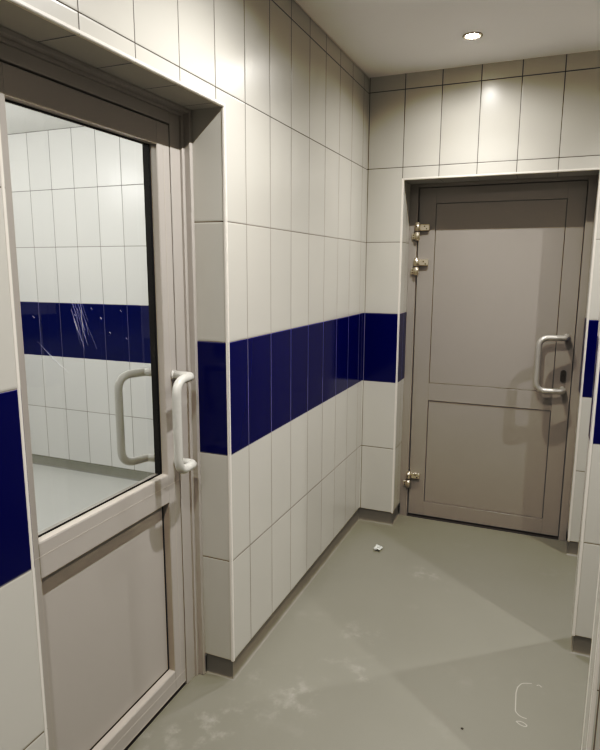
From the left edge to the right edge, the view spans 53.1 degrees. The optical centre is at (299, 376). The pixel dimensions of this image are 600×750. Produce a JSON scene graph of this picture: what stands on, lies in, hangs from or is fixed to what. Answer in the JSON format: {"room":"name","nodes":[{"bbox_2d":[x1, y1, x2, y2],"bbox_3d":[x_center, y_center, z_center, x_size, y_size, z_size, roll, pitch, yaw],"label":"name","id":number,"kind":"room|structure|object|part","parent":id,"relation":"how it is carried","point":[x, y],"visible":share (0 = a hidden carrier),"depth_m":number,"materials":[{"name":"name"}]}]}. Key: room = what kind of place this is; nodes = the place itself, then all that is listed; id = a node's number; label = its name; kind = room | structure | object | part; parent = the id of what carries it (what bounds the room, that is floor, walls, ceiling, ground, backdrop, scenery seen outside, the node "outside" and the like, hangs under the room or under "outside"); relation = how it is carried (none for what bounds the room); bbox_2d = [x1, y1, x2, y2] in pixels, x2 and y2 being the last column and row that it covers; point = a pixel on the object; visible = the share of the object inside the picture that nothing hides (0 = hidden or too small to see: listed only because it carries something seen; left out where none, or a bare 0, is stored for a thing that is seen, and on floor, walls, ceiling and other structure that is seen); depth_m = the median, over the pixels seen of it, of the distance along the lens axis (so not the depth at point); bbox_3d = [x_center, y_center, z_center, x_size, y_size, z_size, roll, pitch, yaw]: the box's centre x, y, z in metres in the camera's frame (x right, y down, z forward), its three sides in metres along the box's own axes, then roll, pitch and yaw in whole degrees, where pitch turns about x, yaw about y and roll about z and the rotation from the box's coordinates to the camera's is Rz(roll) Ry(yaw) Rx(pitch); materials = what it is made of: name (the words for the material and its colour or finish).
{"room":"public restroom corridor","nodes":[
{"label":"public restroom corridor","id":0,"kind":"room"},
{"bbox_2d":[5,102,80,133],"bbox_3d":[-2.136,-1.398,2.206,3.200,0.050,4.220,4,11,22],"label":"ceiling","id":1,"kind":"structure","parent":0,"point":[19,119],"depth_m":3.97,"materials":[{"name":"white paint"}]},
{"bbox_2d":[0,0,368,749],"bbox_3d":[-0.724,-0.022,1.283,0.300,2.478,5.586,4,11,22],"label":"wall","id":2,"kind":"structure","parent":0,"point":[296,103],"depth_m":2.22,"materials":[{"name":"tile"}]},
{"bbox_2d":[0,133,48,749],"bbox_3d":[-0.587,0.241,1.282,0.012,1.970,0.012,4,11,22],"label":"trim","id":3,"kind":"structure","parent":2,"relation":"attached to","point":[1,158],"depth_m":1.26,"materials":[{"name":"white plastic"}]},
{"bbox_2d":[0,25,205,749],"bbox_3d":[-0.583,0.201,1.759,0.257,2.034,0.873,4,11,22],"label":"door","id":4,"kind":"structure","parent":2,"relation":"in","point":[120,582],"depth_m":1.89,"materials":[{"name":"beige plastic"}]},
{"bbox_3d":[-0.590,0.788,1.863,0.020,0.650,0.573,4,11,22],"label":"panel","id":5,"kind":"part","parent":4,"relation":"part of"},
{"bbox_3d":[-0.550,0.141,2.054,0.161,0.332,0.066,-5,11,-26],"label":"handle","id":6,"kind":"part","parent":4,"relation":"part of","materials":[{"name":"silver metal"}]},
{"bbox_3d":[-0.402,0.155,1.978,0.094,0.330,0.131,4,11,22],"label":"handle","id":7,"kind":"part","parent":4,"relation":"part of","materials":[{"name":"silver metal"}]},
{"bbox_2d":[6,0,223,106],"bbox_3d":[-0.413,-0.793,1.514,0.012,0.012,0.871,4,11,22],"label":"trim","id":8,"kind":"structure","parent":2,"relation":"attached to","point":[173,80],"depth_m":1.42,"materials":[{"name":"white plastic"}]},
{"bbox_2d":[222,104,234,661],"bbox_3d":[-0.248,0.101,2.085,0.012,1.970,0.012,4,11,22],"label":"trim","id":9,"kind":"structure","parent":2,"relation":"attached to","point":[224,161],"depth_m":2.06,"materials":[{"name":"white plastic"}]},
{"bbox_2d":[206,506,398,680],"bbox_3d":[-0.635,1.255,1.407,0.270,0.080,5.472,5,11,24],"label":"baseboard","id":10,"kind":"structure","parent":2,"relation":"attached to","point":[217,666],"depth_m":2.73,"materials":[{"name":"grey plastic"}]},
{"bbox_2d":[294,0,369,78],"bbox_3d":[-0.635,-1.204,0.874,0.006,0.006,5.286,4,11,22],"label":"trim","id":11,"kind":"structure","parent":2,"relation":"attached to","point":[294,0],"depth_m":2.70,"materials":[{"name":"plastic"}]},
{"bbox_2d":[7,50,599,542],"bbox_3d":[-0.125,-0.474,3.857,5.800,2.478,0.300,4,11,22],"label":"wall","id":12,"kind":"structure","parent":0,"point":[541,113],"depth_m":3.66,"materials":[{"name":"tile"}]},
{"bbox_2d":[32,454,154,480],"bbox_3d":[-1.320,0.712,4.467,3.100,0.080,0.051,4,11,22],"label":"baseboard","id":13,"kind":"structure","parent":12,"relation":"attached to","point":[135,475],"depth_m":4.56,"materials":[{"name":"grey plastic"}]},
{"bbox_2d":[391,178,403,513],"bbox_3d":[0.562,-0.129,3.468,0.012,1.948,0.012,4,11,22],"label":"trim","id":14,"kind":"structure","parent":12,"relation":"attached to","point":[402,196],"depth_m":3.45,"materials":[{"name":"white plastic"}]},
{"bbox_2d":[399,175,597,540],"bbox_3d":[1.077,-0.078,3.443,0.968,2.012,0.157,4,11,22],"label":"door","id":15,"kind":"structure","parent":12,"relation":"in","point":[497,282],"depth_m":3.45,"materials":[{"name":"grey metal"}]},
{"bbox_3d":[0.714,0.617,3.738,0.062,0.036,0.021,4,11,22],"label":"plate","id":16,"kind":"part","parent":15,"relation":"part of","materials":[{"name":"silver metal"}]},
{"bbox_3d":[0.719,-0.665,3.512,0.062,0.036,0.021,4,11,22],"label":"plate","id":17,"kind":"part","parent":15,"relation":"part of","materials":[{"name":"silver metal"}]},
{"bbox_3d":[0.720,-0.861,3.477,0.062,0.036,0.021,4,11,22],"label":"plate","id":18,"kind":"part","parent":15,"relation":"part of","materials":[{"name":"silver metal"}]},
{"bbox_3d":[1.101,0.485,3.586,0.684,0.642,0.036,4,11,22],"label":"panel","id":19,"kind":"part","parent":15,"relation":"part of","materials":[{"name":"grey metal"}]},
{"bbox_3d":[1.105,-0.453,3.419,0.684,1.042,0.040,4,11,22],"label":"panel","id":20,"kind":"part","parent":15,"relation":"part of","materials":[{"name":"grey metal"}]},
{"bbox_3d":[1.382,-0.063,3.271,0.193,0.322,0.078,-1,10,-9],"label":"handle","id":21,"kind":"part","parent":15,"relation":"part of","materials":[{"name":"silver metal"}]},
{"bbox_2d":[404,168,598,179],"bbox_3d":[1.018,-1.047,3.115,0.966,0.012,0.012,4,11,22],"label":"trim","id":22,"kind":"structure","parent":12,"relation":"attached to","point":[584,169],"depth_m":3.09,"materials":[{"name":"white plastic"}]},
{"bbox_2d":[566,538,578,555],"bbox_3d":[1.960,0.956,3.161,1.022,0.080,0.181,4,11,22],"label":"baseboard","id":23,"kind":"structure","parent":12,"relation":"attached to","point":[571,547],"depth_m":3.27,"materials":[{"name":"grey plastic"}]},
{"bbox_2d":[567,172,599,541],"bbox_3d":[1.466,-0.060,3.099,0.012,1.948,0.012,4,11,22],"label":"trim","id":24,"kind":"structure","parent":12,"relation":"attached to","point":[598,195],"depth_m":3.09,"materials":[{"name":"plastic"}]},
{"bbox_2d":[33,464,589,749],"bbox_3d":[-1.145,1.270,1.686,5.600,0.050,5.586,4,11,22],"label":"floor","id":25,"kind":"structure","parent":0,"point":[432,633],"depth_m":2.41,"materials":[{"name":"grey concrete"}]},
{"bbox_2d":[374,544,381,549],"bbox_3d":[0.430,0.948,3.321,0.045,0.027,0.053,4,11,22],"label":"scrap","id":26,"kind":"object","parent":25,"relation":"on","point":[377,547],"visible":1,"depth_m":3.31,"materials":[{"name":"white paper"}]},
{"bbox_2d":[515,683,540,718],"bbox_3d":[0.823,1.167,2.165,0.090,0.001,0.204,4,11,22],"label":"scuff mark","id":27,"kind":"object","parent":25,"relation":"on","point":[521,683],"visible":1,"depth_m":2.19,"materials":[{"name":"grey"}]},
{"bbox_2d":[296,0,599,77],"bbox_3d":[0.324,-1.152,0.588,2.600,0.001,5.686,4,11,22],"label":"ceiling","id":28,"kind":"structure","parent":0,"point":[382,37],"depth_m":2.62,"materials":[{"name":"paint"}]},
{"bbox_2d":[462,32,482,39],"bbox_3d":[0.770,-1.532,2.678,0.088,0.045,0.088,4,11,22],"label":"ceiling spotlight","id":29,"kind":"object","parent":28,"relation":"attached to","point":[471,35],"visible":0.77,"depth_m":2.67,"materials":[{"name":"silver metal"}]},
{"bbox_3d":[0.770,-1.523,2.679,0.046,0.025,0.046,4,11,22],"label":"bulb","id":30,"kind":"part","parent":29,"relation":"part of","materials":[{"name":"white glass"}]},
{"bbox_2d":[572,312,599,638],"bbox_3d":[1.598,-0.150,2.067,1.022,2.478,0.119,4,11,22],"label":"wall partition","id":31,"kind":"structure","parent":0,"point":[590,556],"depth_m":2.34,"materials":[{"name":"tile"}]},
{"bbox_2d":[570,635,591,656],"bbox_3d":[1.592,1.109,2.290,1.023,0.080,0.121,4,11,22],"label":"baseboard","id":32,"kind":"structure","parent":31,"relation":"attached to","point":[578,645],"depth_m":2.42,"materials":[{"name":"grey plastic"}]},
{"bbox_2d":[572,333,599,635],"bbox_3d":[1.110,-0.175,2.209,0.012,2.482,0.012,4,11,22],"label":"trim","id":33,"kind":"structure","parent":31,"relation":"attached to","point":[598,355],"depth_m":2.31,"materials":[{"name":"plastic"}]},
{"bbox_2d":[582,570,599,749],"bbox_3d":[1.245,-0.006,1.240,1.029,2.478,0.123,4,11,22],"label":"wall partition","id":34,"kind":"structure","parent":0,"point":[595,745],"depth_m":1.55,"materials":[{"name":"tile"}]},
{"bbox_2d":[581,562,599,749],"bbox_3d":[0.796,-0.049,1.484,0.012,2.482,0.012,4,11,22],"label":"trim","id":35,"kind":"structure","parent":34,"relation":"attached to","point":[599,562],"depth_m":1.63,"materials":[{"name":"plastic"}]},
{"bbox_2d":[586,614,599,749],"bbox_3d":[0.753,-0.031,1.381,0.012,2.482,0.012,4,11,22],"label":"trim","id":36,"kind":"structure","parent":34,"relation":"attached to","point":[597,659],"depth_m":1.52,"materials":[{"name":"plastic"}]}
]}

